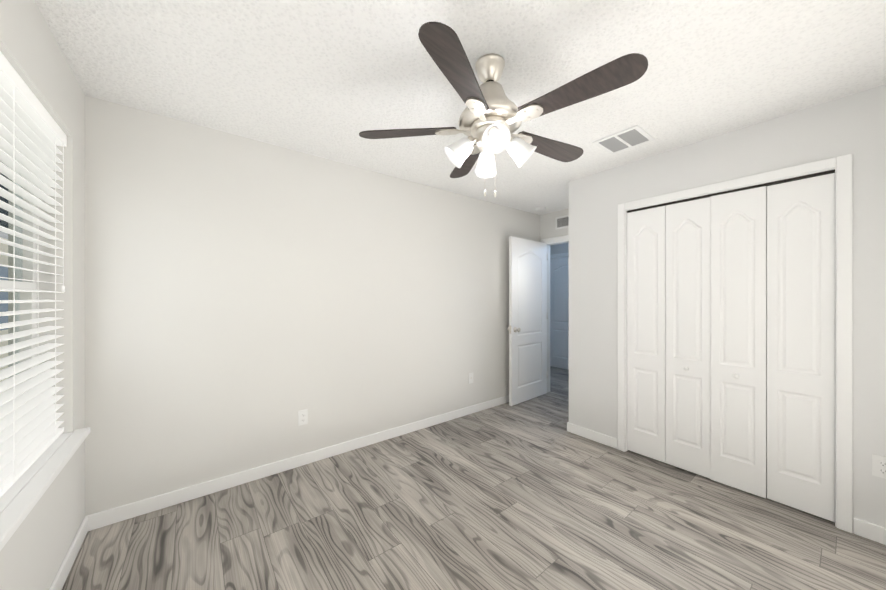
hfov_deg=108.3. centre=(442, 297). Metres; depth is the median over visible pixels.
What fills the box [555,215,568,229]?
air vent
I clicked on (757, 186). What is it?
closet track
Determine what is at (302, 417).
electrical outlet
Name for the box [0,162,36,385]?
window unit
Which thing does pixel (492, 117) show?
ceiling fan
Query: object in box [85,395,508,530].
baseboard
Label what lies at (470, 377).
outlet
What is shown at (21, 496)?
window sill
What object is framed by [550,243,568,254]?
wall
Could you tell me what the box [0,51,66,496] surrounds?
window blinds
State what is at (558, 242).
trim
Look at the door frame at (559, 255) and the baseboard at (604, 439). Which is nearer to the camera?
the baseboard at (604, 439)
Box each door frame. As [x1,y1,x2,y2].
[540,235,568,242]
[550,253,568,257]
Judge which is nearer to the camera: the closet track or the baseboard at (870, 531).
the baseboard at (870, 531)
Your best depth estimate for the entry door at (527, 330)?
4.03 m
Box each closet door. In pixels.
[627,197,710,478]
[711,173,834,521]
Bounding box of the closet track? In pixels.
[627,170,834,212]
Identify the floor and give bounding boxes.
[62,366,885,589]
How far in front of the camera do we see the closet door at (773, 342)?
2.03 m
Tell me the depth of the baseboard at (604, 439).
2.92 m
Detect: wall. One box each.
[0,0,84,589]
[85,95,539,515]
[540,214,549,392]
[545,209,568,238]
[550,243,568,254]
[569,84,885,527]
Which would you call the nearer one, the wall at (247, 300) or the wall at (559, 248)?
the wall at (247, 300)
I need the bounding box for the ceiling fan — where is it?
[359,22,647,196]
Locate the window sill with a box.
[0,427,89,550]
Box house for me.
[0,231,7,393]
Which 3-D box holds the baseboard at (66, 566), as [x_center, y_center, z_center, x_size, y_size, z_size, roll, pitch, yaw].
[-1.042,1.266,0.575,0.013,0.088,3.067,0,0,-38]
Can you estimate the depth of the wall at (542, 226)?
4.41 m
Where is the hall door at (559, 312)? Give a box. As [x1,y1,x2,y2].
[550,257,568,369]
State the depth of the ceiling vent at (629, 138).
2.29 m
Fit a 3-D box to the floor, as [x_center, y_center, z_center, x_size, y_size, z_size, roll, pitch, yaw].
[0.619,1.360,3.041,6.420,0.100,5.700,0,0,-38]
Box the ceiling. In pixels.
[35,0,885,214]
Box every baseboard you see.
[49,517,87,589]
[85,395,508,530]
[567,422,617,448]
[853,518,885,544]
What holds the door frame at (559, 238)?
attached to the wall at (551, 231)
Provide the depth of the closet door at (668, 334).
2.48 m
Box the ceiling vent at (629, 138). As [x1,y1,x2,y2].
[592,125,654,154]
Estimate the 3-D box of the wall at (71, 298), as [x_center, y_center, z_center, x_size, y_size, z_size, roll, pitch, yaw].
[-1.716,0.090,1.262,0.200,2.440,1.580,0,0,-38]
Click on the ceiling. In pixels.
(329, 79)
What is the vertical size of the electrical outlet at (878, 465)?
0.115 m
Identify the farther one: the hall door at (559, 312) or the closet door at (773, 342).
the hall door at (559, 312)
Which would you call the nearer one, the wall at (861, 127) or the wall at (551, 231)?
the wall at (861, 127)
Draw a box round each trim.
[547,239,568,244]
[618,154,852,532]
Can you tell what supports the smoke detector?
attached to the ceiling
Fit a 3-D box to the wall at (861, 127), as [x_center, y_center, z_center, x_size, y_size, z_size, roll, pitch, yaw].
[1.927,0.090,2.313,0.100,2.440,2.140,0,0,-38]
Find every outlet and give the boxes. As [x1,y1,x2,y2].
[298,409,307,425]
[469,373,472,383]
[872,454,885,478]
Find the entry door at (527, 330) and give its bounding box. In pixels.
[507,236,547,405]
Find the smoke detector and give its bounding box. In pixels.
[535,207,545,211]

